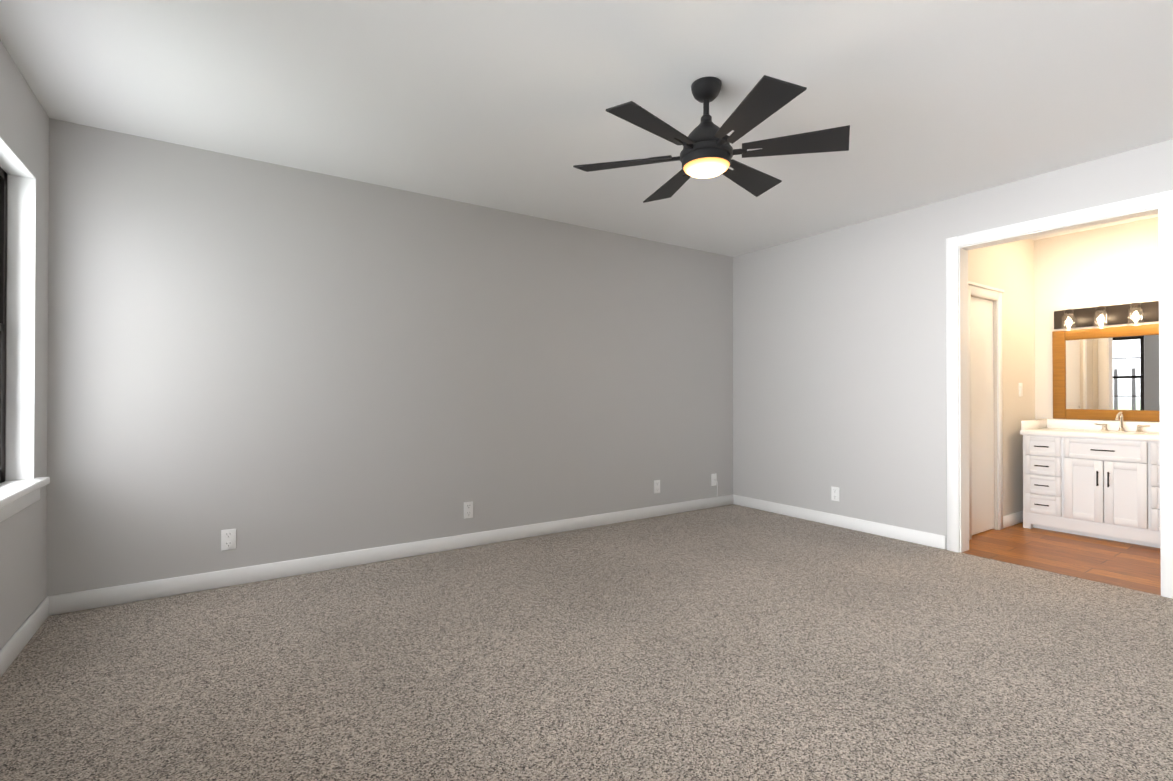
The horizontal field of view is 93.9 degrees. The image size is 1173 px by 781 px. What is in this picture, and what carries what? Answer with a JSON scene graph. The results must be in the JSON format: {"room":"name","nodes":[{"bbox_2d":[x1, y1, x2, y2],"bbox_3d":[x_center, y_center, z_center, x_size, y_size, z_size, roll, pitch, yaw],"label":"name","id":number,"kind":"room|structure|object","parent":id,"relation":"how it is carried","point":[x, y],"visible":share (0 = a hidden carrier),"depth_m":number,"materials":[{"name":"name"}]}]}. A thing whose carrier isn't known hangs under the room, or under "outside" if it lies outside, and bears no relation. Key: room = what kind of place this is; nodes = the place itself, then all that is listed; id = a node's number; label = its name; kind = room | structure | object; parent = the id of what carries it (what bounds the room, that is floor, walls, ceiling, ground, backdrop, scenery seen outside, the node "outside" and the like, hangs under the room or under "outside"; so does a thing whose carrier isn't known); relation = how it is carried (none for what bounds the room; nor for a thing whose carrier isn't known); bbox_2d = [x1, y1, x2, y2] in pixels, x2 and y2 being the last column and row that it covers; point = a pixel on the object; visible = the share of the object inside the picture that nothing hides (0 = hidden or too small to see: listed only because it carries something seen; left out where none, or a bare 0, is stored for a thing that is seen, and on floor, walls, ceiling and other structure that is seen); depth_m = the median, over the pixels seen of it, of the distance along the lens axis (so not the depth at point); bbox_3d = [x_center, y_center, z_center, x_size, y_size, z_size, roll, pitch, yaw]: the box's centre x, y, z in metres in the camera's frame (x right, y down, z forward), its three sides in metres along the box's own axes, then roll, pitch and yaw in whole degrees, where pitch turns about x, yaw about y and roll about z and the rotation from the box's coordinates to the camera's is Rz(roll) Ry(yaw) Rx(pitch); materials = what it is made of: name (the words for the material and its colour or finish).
{"room":"empty bedroom","nodes":[
{"label":"empty bedroom","id":0,"kind":"room"},
{"bbox_2d":[0,40,48,649],"bbox_3d":[-1.431,-0.132,0.752,0.130,2.440,4.557,0,0,-34],"label":"wall","id":1,"kind":"structure","parent":0,"point":[24,126],"depth_m":2.45,"materials":[{"name":"grey paint"}]},
{"bbox_2d":[0,137,49,521],"bbox_3d":[-2.251,-0.236,2.023,0.175,1.475,1.180,0,0,-34],"label":"window","id":2,"kind":"structure","parent":1,"relation":"in","point":[20,486],"depth_m":2.46,"materials":[{"name":"white wood"}]},
{"bbox_2d":[0,595,55,677],"bbox_3d":[-1.370,1.041,0.787,0.018,0.095,4.500,0,0,-34],"label":"baseboard","id":3,"kind":"structure","parent":1,"relation":"attached to","point":[15,644],"depth_m":2.35,"materials":[{"name":"white wood"}]},
{"bbox_2d":[46,118,732,596],"bbox_3d":[0.100,-0.107,4.597,6.945,2.440,0.140,0,0,-34],"label":"wall","id":4,"kind":"structure","parent":0,"point":[270,362],"depth_m":3.40,"materials":[{"name":"grey paint"}]},
{"bbox_2d":[221,529,235,550],"bbox_3d":[-2.019,0.841,3.087,0.070,0.115,0.010,0,0,-34],"label":"electrical outlet","id":5,"kind":"object","parent":4,"relation":"attached to","point":[228,539],"visible":1,"depth_m":3.08,"materials":[{"name":"white plastic"}]},
{"bbox_2d":[56,495,731,614],"bbox_3d":[-0.592,1.062,4.032,4.915,0.095,0.018,0,0,-34],"label":"baseboard","id":6,"kind":"structure","parent":4,"relation":"attached to","point":[121,594],"depth_m":3.40,"materials":[{"name":"white wood"}]},
{"bbox_2d":[464,501,472,518],"bbox_3d":[-0.835,0.846,3.876,0.070,0.115,0.010,0,0,-34],"label":"electrical outlet","id":7,"kind":"object","parent":4,"relation":"attached to","point":[468,509],"visible":1,"depth_m":3.87,"materials":[{"name":"white plastic"}]},
{"bbox_2d":[654,480,659,493],"bbox_3d":[0.626,0.853,4.851,0.070,0.115,0.010,0,0,-34],"label":"electrical outlet","id":8,"kind":"object","parent":4,"relation":"attached to","point":[656,486],"visible":1,"depth_m":4.85,"materials":[{"name":"white plastic"}]},
{"bbox_2d":[711,473,717,494],"bbox_3d":[1.234,0.909,5.232,0.070,0.223,0.050,0,0,-34],"label":"outlet","id":9,"kind":"object","parent":4,"relation":"attached to","point":[714,482],"visible":1,"depth_m":5.24,"materials":[{"name":"white plastic"}]},
{"bbox_2d":[0,504,1172,780],"bbox_3d":[0.613,1.147,2.107,5.045,0.100,4.837,0,0,-34],"label":"floor carpet","id":10,"kind":"object","parent":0,"point":[732,642],"visible":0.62,"depth_m":2.14,"materials":[{"name":"beige carpet"}]},
{"bbox_2d":[0,0,1172,256],"bbox_3d":[1.403,-1.390,2.651,6.945,0.100,4.837,0,0,-34],"label":"ceiling","id":11,"kind":"structure","parent":0,"point":[500,104],"depth_m":2.45,"materials":[{"name":"white paint"}]},
{"bbox_2d":[573,75,849,202],"bbox_3d":[0.525,-1.144,2.402,1.135,0.392,1.158,0,0,-34],"label":"ceiling fan","id":12,"kind":"object","parent":11,"relation":"hanging from","point":[708,151],"visible":1,"depth_m":2.31,"materials":[{"name":"black metal"}]},
{"bbox_2d":[733,139,1172,549],"bbox_3d":[2.761,-0.114,3.549,0.120,2.440,4.557,0,0,-34],"label":"wall","id":13,"kind":"structure","parent":0,"point":[839,357],"depth_m":4.29,"materials":[{"name":"grey paint"}]},
{"bbox_2d":[831,486,838,500],"bbox_3d":[2.045,0.850,4.500,0.010,0.115,0.070,0,0,-34],"label":"electrical outlet","id":14,"kind":"object","parent":13,"relation":"attached to","point":[834,493],"visible":1,"depth_m":4.50,"materials":[{"name":"white plastic"}]},
{"bbox_2d":[732,494,945,548],"bbox_3d":[1.978,1.065,4.594,0.014,0.095,1.880,0,0,-34],"label":"baseboard","id":15,"kind":"structure","parent":13,"relation":"attached to","point":[895,532],"depth_m":4.39,"materials":[{"name":"white wood"}]},
{"bbox_2d":[946,190,1172,598],"bbox_3d":[2.875,0.022,3.382,0.160,2.166,1.117,0,0,-34],"label":"door frame","id":16,"kind":"structure","parent":13,"relation":"attached to","point":[1160,204],"depth_m":3.44,"materials":[{"name":"white wood"}]},
{"bbox_2d":[968,239,1034,529],"bbox_3d":[2.750,-0.103,5.152,1.640,2.440,1.877,0,0,-34],"label":"wall","id":17,"kind":"structure","parent":0,"point":[1008,268],"depth_m":4.55,"materials":[{"name":"white paint"}]},
{"bbox_2d":[968,281,1003,539],"bbox_3d":[3.063,0.151,4.248,0.670,1.920,0.081,0,0,-34],"label":"door","id":18,"kind":"structure","parent":17,"relation":"attached to","point":[981,417],"depth_m":4.28,"materials":[{"name":"white wood"}]},
{"bbox_2d":[1003,511,1022,527],"bbox_3d":[3.644,1.066,4.602,0.725,0.095,0.018,0,0,-34],"label":"baseboard","id":19,"kind":"structure","parent":17,"relation":"attached to","point":[1015,518],"depth_m":4.50,"materials":[{"name":"white wood"}]},
{"bbox_2d":[1019,383,1022,395],"bbox_3d":[3.682,-0.007,4.637,0.070,0.115,0.012,0,0,-34],"label":"bathroom light switch","id":20,"kind":"object","parent":17,"relation":"attached to","point":[1020,389],"visible":1,"depth_m":4.63,"materials":[{"name":"white plastic"}]},
{"bbox_2d":[962,522,1160,594],"bbox_3d":[3.460,1.160,4.097,1.900,0.100,4.687,0,0,-34],"label":"floor","id":21,"kind":"structure","parent":0,"point":[1125,565],"depth_m":3.69,"materials":[{"name":"brown wood"}]},
{"bbox_2d":[1020,432,1159,547],"bbox_3d":[4.250,0.730,3.837,0.586,0.755,1.794,0,0,-34],"label":"bathroom vanity","id":22,"kind":"object","parent":21,"relation":"on","point":[1097,479],"depth_m":4.08,"materials":[{"name":"white wood"}]},
{"bbox_2d":[1020,428,1159,439],"bbox_3d":[4.258,0.335,3.847,0.565,0.035,1.816,0,0,-34],"label":"countertop","id":23,"kind":"structure","parent":22,"relation":"on","point":[1051,431],"depth_m":4.17,"materials":[{"name":"white stone"}]},
{"bbox_2d":[1034,217,1159,422],"bbox_3d":[4.231,-0.107,4.535,0.140,2.440,4.547,0,0,-34],"label":"wall","id":24,"kind":"structure","parent":0,"point":[1118,264],"depth_m":4.54,"materials":[{"name":"white paint"}]},
{"bbox_2d":[1021,420,1047,427],"bbox_3d":[3.762,0.285,4.595,0.520,0.075,0.020,0,0,-34],"label":"backsplash","id":25,"kind":"structure","parent":24,"relation":"attached to","point":[1028,423],"depth_m":4.57,"materials":[{"name":"white stone"}]},
{"bbox_2d":[1048,420,1159,431],"bbox_3d":[4.485,0.281,3.998,0.020,0.075,1.816,0,0,-34],"label":"backsplash","id":26,"kind":"structure","parent":24,"relation":"attached to","point":[1113,426],"depth_m":4.38,"materials":[{"name":"white stone"}]},
{"bbox_2d":[1052,323,1159,421],"bbox_3d":[4.340,-0.137,4.219,0.028,0.750,1.180,0,0,-34],"label":"mirror","id":27,"kind":"object","parent":24,"relation":"attached to","point":[1109,373],"visible":0.77,"depth_m":4.42,"materials":[{"name":"brown wood"}]},
{"bbox_2d":[1054,301,1158,331],"bbox_3d":[4.259,-0.589,4.240,0.142,0.190,1.040,0,0,-34],"label":"vanity light bar","id":28,"kind":"object","parent":24,"relation":"attached to","point":[1128,314],"visible":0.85,"depth_m":4.39,"materials":[{"name":"brown metal"}]}
]}

